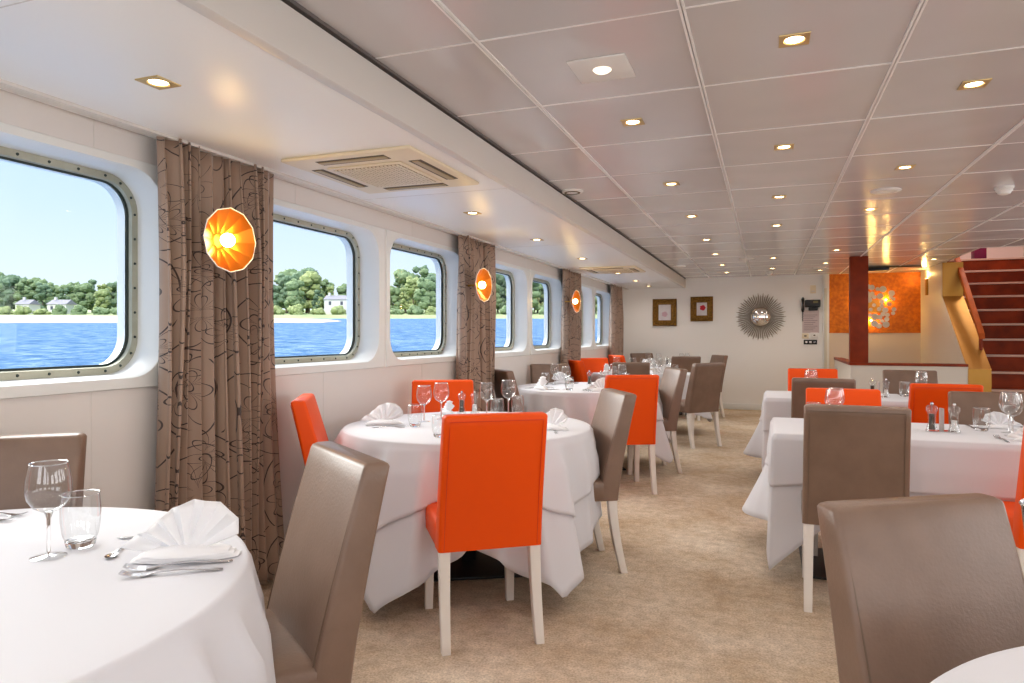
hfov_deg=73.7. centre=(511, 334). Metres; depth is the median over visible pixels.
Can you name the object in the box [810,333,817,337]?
light switch
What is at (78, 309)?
shrub
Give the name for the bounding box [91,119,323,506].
trim
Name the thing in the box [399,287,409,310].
tree
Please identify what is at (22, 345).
river
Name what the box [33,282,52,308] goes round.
tree
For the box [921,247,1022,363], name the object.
wall
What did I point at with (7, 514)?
fork
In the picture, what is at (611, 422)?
dining chair
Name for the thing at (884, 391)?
salt mill
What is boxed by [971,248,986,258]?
panel
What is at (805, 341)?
panel
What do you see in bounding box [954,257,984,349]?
handrail
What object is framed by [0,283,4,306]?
tree
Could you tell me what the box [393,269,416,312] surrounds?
tree
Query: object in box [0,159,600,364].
window frames
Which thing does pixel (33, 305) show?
house
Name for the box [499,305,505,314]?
shrub
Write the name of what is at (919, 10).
ceiling grid
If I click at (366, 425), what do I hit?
knife
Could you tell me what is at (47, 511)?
bowl
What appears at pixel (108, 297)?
tree
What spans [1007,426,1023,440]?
napkin
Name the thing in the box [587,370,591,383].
pepper mill
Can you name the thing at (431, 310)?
shrub
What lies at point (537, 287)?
tree
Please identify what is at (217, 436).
curtain
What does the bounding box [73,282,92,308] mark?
tree
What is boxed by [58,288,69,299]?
tree
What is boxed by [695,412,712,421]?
tablecloth
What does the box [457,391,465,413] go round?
pepper mill
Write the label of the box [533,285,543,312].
tree
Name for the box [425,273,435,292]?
tree
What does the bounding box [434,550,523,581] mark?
round table
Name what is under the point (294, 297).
tree
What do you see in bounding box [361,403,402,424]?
napkin
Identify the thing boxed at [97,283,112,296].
tree
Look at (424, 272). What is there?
tree
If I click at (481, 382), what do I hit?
wine glass
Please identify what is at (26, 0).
trim
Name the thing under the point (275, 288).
tree
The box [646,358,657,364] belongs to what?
napkin
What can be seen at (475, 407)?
salt mill
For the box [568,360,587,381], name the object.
dining chair
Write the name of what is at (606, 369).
napkin
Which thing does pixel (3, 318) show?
sandbank
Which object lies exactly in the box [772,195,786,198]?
recessed light
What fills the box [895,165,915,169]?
recessed light
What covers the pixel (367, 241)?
window
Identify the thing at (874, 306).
wall lamp
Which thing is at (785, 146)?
recessed light
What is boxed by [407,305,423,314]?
shrub
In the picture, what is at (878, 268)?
track light
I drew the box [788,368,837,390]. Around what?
dining chair
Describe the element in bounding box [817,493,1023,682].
dining chair
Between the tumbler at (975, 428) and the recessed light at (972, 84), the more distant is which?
the tumbler at (975, 428)
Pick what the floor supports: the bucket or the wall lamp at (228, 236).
the bucket
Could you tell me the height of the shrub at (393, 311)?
4.396 m
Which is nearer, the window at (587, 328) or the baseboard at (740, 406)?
the window at (587, 328)
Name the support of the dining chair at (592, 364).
on the floor
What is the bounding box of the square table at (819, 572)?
[799,546,826,579]
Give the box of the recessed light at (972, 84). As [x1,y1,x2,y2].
[957,78,991,90]
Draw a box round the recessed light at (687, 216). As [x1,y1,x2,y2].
[685,215,697,217]
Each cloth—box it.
[0,507,275,682]
[333,411,599,529]
[517,382,663,425]
[591,371,690,399]
[650,364,665,370]
[759,391,908,430]
[765,417,1021,499]
[930,646,1023,682]
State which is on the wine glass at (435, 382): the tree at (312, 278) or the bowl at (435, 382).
the bowl at (435, 382)
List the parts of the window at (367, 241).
frame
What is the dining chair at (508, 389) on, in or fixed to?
on the floor
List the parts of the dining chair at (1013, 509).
seat, backrest, leg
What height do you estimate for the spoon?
0.006 m
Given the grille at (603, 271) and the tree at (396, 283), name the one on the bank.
the tree at (396, 283)
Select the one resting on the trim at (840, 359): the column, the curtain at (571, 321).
the column
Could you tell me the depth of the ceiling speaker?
4.61 m
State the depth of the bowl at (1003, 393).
3.37 m
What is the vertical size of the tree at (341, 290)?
18.505 m
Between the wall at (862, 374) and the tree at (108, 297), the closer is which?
the wall at (862, 374)
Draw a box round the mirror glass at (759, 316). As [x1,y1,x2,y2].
[752,309,768,324]
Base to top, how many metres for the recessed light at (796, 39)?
0.008 m
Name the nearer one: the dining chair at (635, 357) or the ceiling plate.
the ceiling plate
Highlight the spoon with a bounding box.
[104,548,121,557]
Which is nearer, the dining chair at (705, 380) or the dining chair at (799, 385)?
the dining chair at (799, 385)
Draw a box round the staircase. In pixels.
[947,257,1023,392]
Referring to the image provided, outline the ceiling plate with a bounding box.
[567,53,635,83]
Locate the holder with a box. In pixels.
[927,408,955,431]
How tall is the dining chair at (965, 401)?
0.912 m
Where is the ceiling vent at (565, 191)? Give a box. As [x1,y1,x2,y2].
[562,189,582,194]
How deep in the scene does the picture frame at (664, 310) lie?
11.89 m
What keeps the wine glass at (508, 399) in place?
on the cloth at (571, 469)
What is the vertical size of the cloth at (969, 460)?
0.270 m
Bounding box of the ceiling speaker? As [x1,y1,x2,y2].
[870,187,901,193]
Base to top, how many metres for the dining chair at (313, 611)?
0.940 m
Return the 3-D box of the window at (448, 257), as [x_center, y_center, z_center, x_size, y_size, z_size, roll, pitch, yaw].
[-0.687,-0.246,5.209,0.167,0.923,1.315,0,0,20]
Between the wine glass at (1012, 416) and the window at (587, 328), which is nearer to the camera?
the wine glass at (1012, 416)
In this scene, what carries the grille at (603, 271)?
attached to the air conditioner at (609, 269)
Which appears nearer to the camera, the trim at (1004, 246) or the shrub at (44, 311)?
the trim at (1004, 246)
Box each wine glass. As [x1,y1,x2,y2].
[24,460,72,559]
[416,385,431,421]
[433,382,448,419]
[479,382,493,412]
[501,380,515,412]
[827,387,844,404]
[998,392,1019,431]
[1001,393,1023,431]
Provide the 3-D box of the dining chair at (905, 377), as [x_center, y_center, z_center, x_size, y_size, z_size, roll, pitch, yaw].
[3.419,0.780,5.793,0.430,0.940,0.562,0,0,20]
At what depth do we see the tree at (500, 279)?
344.89 m
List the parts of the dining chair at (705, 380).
seat, leg, leg, backrest, leg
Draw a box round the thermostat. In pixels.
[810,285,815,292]
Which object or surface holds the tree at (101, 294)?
on the bank
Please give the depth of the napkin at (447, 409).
4.33 m
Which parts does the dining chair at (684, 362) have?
backrest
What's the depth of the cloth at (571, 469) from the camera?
3.21 m
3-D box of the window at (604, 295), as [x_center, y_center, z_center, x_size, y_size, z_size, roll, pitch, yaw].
[1.357,-0.246,10.706,0.167,0.923,1.305,0,0,20]
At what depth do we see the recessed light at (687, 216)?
5.64 m
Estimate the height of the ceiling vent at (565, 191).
0.016 m
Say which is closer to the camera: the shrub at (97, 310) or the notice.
the notice
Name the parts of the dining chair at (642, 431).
backrest, leg, leg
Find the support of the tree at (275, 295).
on the bank
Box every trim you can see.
[0,0,660,283]
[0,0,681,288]
[0,78,628,289]
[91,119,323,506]
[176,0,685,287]
[281,0,685,278]
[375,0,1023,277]
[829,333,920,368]
[834,357,967,366]
[942,246,1022,262]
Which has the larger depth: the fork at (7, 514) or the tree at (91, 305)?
the tree at (91, 305)
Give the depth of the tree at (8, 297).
345.06 m
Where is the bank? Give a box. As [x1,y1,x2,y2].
[12,310,596,318]
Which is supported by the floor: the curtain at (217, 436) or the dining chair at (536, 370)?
the dining chair at (536, 370)
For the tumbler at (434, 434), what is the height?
0.107 m
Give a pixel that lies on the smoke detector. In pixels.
(1007, 189)
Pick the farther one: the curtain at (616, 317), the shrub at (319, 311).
the shrub at (319, 311)
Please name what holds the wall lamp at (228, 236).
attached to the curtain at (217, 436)
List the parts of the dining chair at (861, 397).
leg, backrest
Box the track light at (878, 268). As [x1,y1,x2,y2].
[868,265,920,270]
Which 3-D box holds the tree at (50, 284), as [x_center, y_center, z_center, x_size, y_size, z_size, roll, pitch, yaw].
[-244.823,-18.386,359.709,11.654,18.993,9.756,0,0,8]
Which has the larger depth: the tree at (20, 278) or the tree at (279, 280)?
the tree at (20, 278)
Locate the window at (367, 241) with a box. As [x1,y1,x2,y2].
[273,198,384,375]
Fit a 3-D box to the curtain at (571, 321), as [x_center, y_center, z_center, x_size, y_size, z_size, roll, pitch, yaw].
[0.761,0.205,8.674,0.118,2.037,0.853,0,0,20]
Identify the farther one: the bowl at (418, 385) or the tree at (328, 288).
the tree at (328, 288)
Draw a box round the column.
[849,256,867,362]
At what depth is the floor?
3.11 m
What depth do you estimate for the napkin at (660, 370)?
8.48 m
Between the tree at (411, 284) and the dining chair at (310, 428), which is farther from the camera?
the tree at (411, 284)
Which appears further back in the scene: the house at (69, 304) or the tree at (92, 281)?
the tree at (92, 281)
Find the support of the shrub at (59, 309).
on the bank
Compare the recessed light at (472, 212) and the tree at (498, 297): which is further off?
the tree at (498, 297)
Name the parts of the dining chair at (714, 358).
backrest, leg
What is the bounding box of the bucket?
[1019,499,1023,527]
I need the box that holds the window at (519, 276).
[495,260,529,357]
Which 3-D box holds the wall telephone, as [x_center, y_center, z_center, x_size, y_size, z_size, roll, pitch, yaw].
[4.832,-0.416,11.048,0.285,0.394,0.101,0,0,20]
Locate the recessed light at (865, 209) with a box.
[863,208,877,210]
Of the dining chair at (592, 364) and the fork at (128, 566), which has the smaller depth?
the fork at (128, 566)
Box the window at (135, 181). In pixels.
[0,122,158,399]
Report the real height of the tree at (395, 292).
16.266 m
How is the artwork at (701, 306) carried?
attached to the picture frame at (701, 307)
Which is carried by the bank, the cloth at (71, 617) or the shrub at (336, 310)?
the shrub at (336, 310)
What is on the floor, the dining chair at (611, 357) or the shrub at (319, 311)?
the dining chair at (611, 357)
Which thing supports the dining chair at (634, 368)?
on the floor
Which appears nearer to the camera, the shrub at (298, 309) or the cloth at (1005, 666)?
the cloth at (1005, 666)
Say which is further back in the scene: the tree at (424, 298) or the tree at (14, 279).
the tree at (14, 279)
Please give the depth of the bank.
305.70 m
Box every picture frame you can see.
[653,299,676,325]
[691,296,712,320]
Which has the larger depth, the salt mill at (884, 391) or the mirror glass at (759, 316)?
the mirror glass at (759, 316)
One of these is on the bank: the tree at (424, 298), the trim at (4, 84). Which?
the tree at (424, 298)
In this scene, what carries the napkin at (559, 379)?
on the cloth at (577, 403)
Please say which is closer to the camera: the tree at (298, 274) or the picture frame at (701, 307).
the picture frame at (701, 307)
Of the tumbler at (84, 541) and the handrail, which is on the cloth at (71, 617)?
the tumbler at (84, 541)
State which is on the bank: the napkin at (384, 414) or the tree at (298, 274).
the tree at (298, 274)
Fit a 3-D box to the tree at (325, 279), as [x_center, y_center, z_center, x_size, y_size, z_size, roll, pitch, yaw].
[-101.856,-20.161,373.554,9.824,21.321,10.292,0,0,-10]
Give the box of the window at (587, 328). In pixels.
[581,284,593,350]
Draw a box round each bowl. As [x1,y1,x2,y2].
[24,460,72,512]
[416,385,431,404]
[433,382,448,401]
[998,392,1019,413]
[1001,393,1023,415]
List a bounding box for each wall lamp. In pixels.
[203,207,255,272]
[468,268,491,301]
[565,290,580,312]
[868,284,895,327]
[925,278,927,294]
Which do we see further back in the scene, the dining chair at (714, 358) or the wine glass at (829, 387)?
the dining chair at (714, 358)
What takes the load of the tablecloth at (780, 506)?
on the square table at (819, 572)
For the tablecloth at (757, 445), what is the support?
on the square table
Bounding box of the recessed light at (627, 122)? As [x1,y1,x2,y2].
[620,118,644,126]
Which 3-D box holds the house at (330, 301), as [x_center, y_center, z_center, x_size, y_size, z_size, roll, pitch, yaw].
[-83.051,-14.345,326.000,11.800,11.600,9.000,0,0,0]
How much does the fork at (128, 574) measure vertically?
0.012 m
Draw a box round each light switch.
[802,333,808,338]
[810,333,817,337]
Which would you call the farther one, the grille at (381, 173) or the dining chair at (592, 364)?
the dining chair at (592, 364)
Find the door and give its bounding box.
[822,274,828,368]
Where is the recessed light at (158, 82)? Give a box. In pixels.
[135,75,181,89]
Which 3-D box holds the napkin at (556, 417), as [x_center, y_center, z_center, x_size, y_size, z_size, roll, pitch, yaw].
[0.203,0.441,3.621,0.227,0.111,0.086,0,0,40]
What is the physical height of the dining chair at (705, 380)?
0.940 m
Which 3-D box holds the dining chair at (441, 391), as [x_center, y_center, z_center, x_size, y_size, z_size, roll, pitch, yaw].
[-0.449,0.780,4.460,0.430,0.940,0.562,0,0,-6]
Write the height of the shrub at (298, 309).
6.570 m
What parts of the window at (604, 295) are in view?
frame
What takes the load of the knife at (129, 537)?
on the cloth at (71, 617)
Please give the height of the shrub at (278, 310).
5.196 m
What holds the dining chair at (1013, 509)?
on the floor
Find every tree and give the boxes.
[0,274,19,306]
[0,278,13,308]
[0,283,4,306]
[10,276,26,309]
[12,283,30,306]
[14,279,35,301]
[26,277,47,300]
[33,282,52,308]
[38,282,55,308]
[53,283,74,300]
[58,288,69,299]
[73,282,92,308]
[74,283,94,309]
[88,279,96,312]
[93,289,109,308]
[94,288,111,309]
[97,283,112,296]
[107,281,116,307]
[273,284,279,305]
[273,292,280,305]
[274,269,296,307]
[275,273,289,312]
[281,275,296,301]
[283,278,304,308]
[292,267,320,312]
[298,271,323,312]
[311,289,319,308]
[318,281,331,306]
[320,278,334,308]
[326,286,334,294]
[336,283,346,294]
[390,285,400,308]
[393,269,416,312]
[393,278,403,309]
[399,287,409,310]
[404,276,418,306]
[411,265,428,288]
[413,277,435,309]
[419,268,435,306]
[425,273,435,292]
[496,274,505,309]
[496,283,501,307]
[532,282,542,313]
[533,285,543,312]
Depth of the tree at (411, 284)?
343.12 m
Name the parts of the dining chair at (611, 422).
seat, leg, backrest, leg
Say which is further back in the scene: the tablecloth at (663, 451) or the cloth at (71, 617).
the tablecloth at (663, 451)
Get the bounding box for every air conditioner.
[281,145,478,193]
[579,266,645,273]
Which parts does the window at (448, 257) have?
frame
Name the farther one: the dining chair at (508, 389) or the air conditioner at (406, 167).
the dining chair at (508, 389)
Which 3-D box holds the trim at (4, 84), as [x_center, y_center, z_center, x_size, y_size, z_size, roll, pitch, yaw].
[-0.487,-0.811,5.324,0.055,0.012,14.540,0,0,20]
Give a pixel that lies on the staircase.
(996, 285)
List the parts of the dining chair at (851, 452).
leg, leg, backrest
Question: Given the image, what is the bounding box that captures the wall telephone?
[801,297,819,320]
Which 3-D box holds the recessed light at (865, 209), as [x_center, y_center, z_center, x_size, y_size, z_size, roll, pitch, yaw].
[2.792,-0.981,5.321,0.096,0.008,0.096,0,0,20]
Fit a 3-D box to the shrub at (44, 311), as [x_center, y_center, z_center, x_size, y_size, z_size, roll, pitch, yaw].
[-217.934,-10.567,316.653,7.638,3.878,7.777,0,0,-15]
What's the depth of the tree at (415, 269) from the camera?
372.32 m
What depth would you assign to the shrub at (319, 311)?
315.21 m
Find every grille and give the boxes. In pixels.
[327,161,441,187]
[594,269,631,273]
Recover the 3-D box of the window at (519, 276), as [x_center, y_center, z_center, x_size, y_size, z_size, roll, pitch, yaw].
[-0.123,-0.246,6.725,0.167,0.923,1.360,0,0,20]
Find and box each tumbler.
[59,489,100,548]
[408,404,421,426]
[432,414,445,436]
[511,395,523,411]
[972,407,990,430]
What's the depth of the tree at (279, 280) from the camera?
356.01 m
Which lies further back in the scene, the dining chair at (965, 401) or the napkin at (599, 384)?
the napkin at (599, 384)
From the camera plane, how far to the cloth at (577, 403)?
5.98 m
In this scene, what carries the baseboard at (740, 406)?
attached to the wall at (755, 366)
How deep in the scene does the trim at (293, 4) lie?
2.76 m
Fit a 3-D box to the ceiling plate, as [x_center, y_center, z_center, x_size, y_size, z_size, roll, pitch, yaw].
[0.331,-0.973,2.512,0.210,0.016,0.220,0,0,20]
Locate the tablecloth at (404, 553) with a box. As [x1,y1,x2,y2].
[364,483,601,613]
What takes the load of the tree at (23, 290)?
on the bank
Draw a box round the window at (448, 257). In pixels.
[385,229,458,366]
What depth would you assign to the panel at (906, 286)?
10.69 m
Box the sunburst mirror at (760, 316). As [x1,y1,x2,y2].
[737,295,785,338]
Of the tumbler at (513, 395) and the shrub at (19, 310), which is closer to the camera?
the tumbler at (513, 395)
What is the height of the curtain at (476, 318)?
2.037 m
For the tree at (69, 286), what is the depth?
358.54 m
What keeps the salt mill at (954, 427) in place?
on the cloth at (969, 460)
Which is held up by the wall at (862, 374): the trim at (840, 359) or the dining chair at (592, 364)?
the trim at (840, 359)
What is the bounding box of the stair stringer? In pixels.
[942,262,991,391]
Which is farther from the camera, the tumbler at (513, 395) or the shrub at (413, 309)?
the shrub at (413, 309)
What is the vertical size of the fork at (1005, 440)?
0.012 m
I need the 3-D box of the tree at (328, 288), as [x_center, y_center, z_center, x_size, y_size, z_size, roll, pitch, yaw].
[-91.817,-16.984,345.761,6.131,15.931,5.071,0,0,-8]
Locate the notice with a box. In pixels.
[802,310,818,332]
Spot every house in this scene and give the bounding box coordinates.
[15,297,40,313]
[47,297,76,313]
[323,293,346,313]
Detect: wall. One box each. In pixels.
[0,89,622,537]
[623,271,920,403]
[835,360,967,393]
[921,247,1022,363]
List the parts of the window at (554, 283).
frame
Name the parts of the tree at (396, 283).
crown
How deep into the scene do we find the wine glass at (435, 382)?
4.01 m
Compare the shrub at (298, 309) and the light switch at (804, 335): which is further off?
the shrub at (298, 309)
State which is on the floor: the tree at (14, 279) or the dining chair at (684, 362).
the dining chair at (684, 362)
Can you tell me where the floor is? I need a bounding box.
[260,409,838,682]
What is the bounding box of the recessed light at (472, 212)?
[463,211,481,214]
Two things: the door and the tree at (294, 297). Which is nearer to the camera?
the door
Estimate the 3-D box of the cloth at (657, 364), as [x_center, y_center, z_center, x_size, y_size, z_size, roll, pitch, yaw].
[2.481,0.708,10.974,1.373,0.419,1.373,0,0,-39]
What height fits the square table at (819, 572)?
0.742 m
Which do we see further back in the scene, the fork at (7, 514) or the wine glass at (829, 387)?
the wine glass at (829, 387)
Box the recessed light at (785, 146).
[774,144,793,150]
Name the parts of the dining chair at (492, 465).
leg, seat, leg, backrest, leg, leg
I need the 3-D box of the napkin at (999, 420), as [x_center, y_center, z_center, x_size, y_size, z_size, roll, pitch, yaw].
[2.612,0.453,3.637,0.180,0.088,0.068,0,0,20]
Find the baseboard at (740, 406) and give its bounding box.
[719,403,761,409]
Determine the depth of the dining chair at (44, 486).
2.07 m
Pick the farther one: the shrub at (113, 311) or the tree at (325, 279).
the tree at (325, 279)
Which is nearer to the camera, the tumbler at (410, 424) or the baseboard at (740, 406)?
the tumbler at (410, 424)
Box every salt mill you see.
[470,391,477,413]
[882,378,889,395]
[948,403,960,431]
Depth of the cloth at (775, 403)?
5.42 m
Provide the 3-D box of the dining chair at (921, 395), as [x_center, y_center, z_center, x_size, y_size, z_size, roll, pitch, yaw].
[2.993,0.789,4.807,0.430,0.921,0.562,0,0,20]
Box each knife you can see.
[117,536,133,538]
[366,425,403,425]
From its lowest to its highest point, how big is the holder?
0.120 m
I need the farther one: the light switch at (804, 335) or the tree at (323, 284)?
the tree at (323, 284)
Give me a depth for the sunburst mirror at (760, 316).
11.32 m
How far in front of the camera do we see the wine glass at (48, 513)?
1.53 m
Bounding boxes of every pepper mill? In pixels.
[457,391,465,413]
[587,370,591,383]
[925,402,937,430]
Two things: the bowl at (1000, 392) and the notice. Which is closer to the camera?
the bowl at (1000, 392)
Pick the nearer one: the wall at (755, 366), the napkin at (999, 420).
the napkin at (999, 420)
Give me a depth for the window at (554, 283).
8.47 m
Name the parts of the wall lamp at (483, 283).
bulb, dish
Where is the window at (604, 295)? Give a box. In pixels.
[593,287,609,349]
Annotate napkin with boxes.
[120,499,240,563]
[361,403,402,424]
[440,400,454,413]
[534,376,547,389]
[546,408,567,430]
[552,372,572,382]
[586,378,604,390]
[603,364,609,372]
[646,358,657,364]
[654,366,668,374]
[982,411,1022,428]
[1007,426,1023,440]
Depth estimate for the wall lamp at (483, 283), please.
5.53 m
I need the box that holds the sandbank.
[0,315,336,322]
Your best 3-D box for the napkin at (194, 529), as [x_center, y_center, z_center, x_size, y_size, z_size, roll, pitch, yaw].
[-0.742,0.434,1.526,0.254,0.124,0.096,0,0,-13]
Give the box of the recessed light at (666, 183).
[663,182,679,185]
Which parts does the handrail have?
post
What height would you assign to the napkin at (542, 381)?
0.117 m
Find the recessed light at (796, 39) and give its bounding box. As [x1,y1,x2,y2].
[779,31,810,47]
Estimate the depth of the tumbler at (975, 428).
3.54 m
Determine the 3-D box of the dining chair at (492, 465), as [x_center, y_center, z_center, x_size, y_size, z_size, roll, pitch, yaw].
[-0.129,0.780,2.929,0.430,0.940,0.562,0,0,-15]
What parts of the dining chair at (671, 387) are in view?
leg, seat, backrest, leg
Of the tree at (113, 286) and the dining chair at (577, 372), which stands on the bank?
the tree at (113, 286)
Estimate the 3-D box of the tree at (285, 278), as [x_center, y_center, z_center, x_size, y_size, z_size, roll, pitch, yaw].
[-112.691,-19.557,345.848,8.351,21.701,6.908,0,0,-37]
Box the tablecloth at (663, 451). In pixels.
[655,420,672,462]
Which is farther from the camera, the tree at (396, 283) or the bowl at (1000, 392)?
the tree at (396, 283)
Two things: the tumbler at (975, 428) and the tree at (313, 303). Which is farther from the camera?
the tree at (313, 303)
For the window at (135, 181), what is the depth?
2.78 m
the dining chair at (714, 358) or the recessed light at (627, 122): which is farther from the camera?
the dining chair at (714, 358)
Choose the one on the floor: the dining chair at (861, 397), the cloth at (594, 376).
the dining chair at (861, 397)
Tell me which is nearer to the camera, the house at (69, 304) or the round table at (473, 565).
the round table at (473, 565)
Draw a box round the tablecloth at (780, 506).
[742,464,1014,570]
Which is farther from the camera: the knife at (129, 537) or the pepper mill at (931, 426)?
the pepper mill at (931, 426)
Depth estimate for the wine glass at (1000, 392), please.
3.47 m
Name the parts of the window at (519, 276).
frame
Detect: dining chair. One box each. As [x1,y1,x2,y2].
[0,433,86,509]
[265,441,389,682]
[290,393,328,464]
[411,380,473,413]
[424,412,547,655]
[494,369,523,411]
[530,364,569,383]
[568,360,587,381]
[581,358,609,376]
[591,388,636,573]
[604,375,658,494]
[608,355,625,368]
[612,362,649,374]
[627,367,687,474]
[630,353,653,361]
[671,356,700,420]
[679,363,724,448]
[682,355,727,417]
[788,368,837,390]
[791,378,855,417]
[801,404,911,612]
[806,388,881,555]
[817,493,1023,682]
[882,370,937,393]
[908,383,983,423]
[948,391,1023,425]
[1003,429,1023,574]
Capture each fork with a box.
[0,512,26,515]
[118,568,222,576]
[123,559,232,570]
[993,434,1009,442]
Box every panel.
[804,340,816,343]
[829,272,920,332]
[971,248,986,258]
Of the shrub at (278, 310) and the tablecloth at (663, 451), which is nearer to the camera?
the tablecloth at (663, 451)
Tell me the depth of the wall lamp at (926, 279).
10.05 m
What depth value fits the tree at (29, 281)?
358.63 m
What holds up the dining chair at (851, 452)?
on the floor
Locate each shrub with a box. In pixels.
[0,306,13,314]
[13,305,31,314]
[32,308,50,314]
[51,305,67,314]
[70,305,87,314]
[92,307,109,314]
[110,307,116,314]
[274,305,284,314]
[287,304,304,314]
[310,308,325,314]
[330,305,345,314]
[390,308,404,314]
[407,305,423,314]
[425,306,435,314]
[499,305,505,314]
[538,305,543,314]
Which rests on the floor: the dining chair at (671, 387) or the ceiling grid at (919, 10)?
the dining chair at (671, 387)
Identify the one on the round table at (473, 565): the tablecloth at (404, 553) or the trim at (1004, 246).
the tablecloth at (404, 553)
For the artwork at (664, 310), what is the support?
attached to the picture frame at (664, 310)
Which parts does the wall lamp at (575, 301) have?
dish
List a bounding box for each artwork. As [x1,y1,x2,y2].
[659,305,670,319]
[697,302,706,314]
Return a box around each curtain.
[154,136,283,584]
[455,235,495,411]
[560,269,581,364]
[608,284,623,369]
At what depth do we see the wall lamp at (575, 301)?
8.22 m
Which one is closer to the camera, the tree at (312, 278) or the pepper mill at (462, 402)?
the pepper mill at (462, 402)
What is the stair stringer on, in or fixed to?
attached to the staircase
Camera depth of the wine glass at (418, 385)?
3.92 m
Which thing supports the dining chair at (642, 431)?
on the floor
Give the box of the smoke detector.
[994,185,1013,194]
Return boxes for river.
[0,319,596,368]
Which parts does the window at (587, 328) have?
frame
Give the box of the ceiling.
[294,0,1023,277]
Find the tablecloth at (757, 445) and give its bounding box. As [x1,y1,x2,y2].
[743,421,768,469]
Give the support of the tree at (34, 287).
on the bank
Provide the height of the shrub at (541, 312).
5.491 m
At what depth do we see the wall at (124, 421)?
2.81 m
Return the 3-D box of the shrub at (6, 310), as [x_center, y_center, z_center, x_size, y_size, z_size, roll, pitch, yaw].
[-235.365,-11.135,316.686,7.296,5.019,7.166,0,0,-4]
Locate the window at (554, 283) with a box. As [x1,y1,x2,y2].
[530,270,561,354]

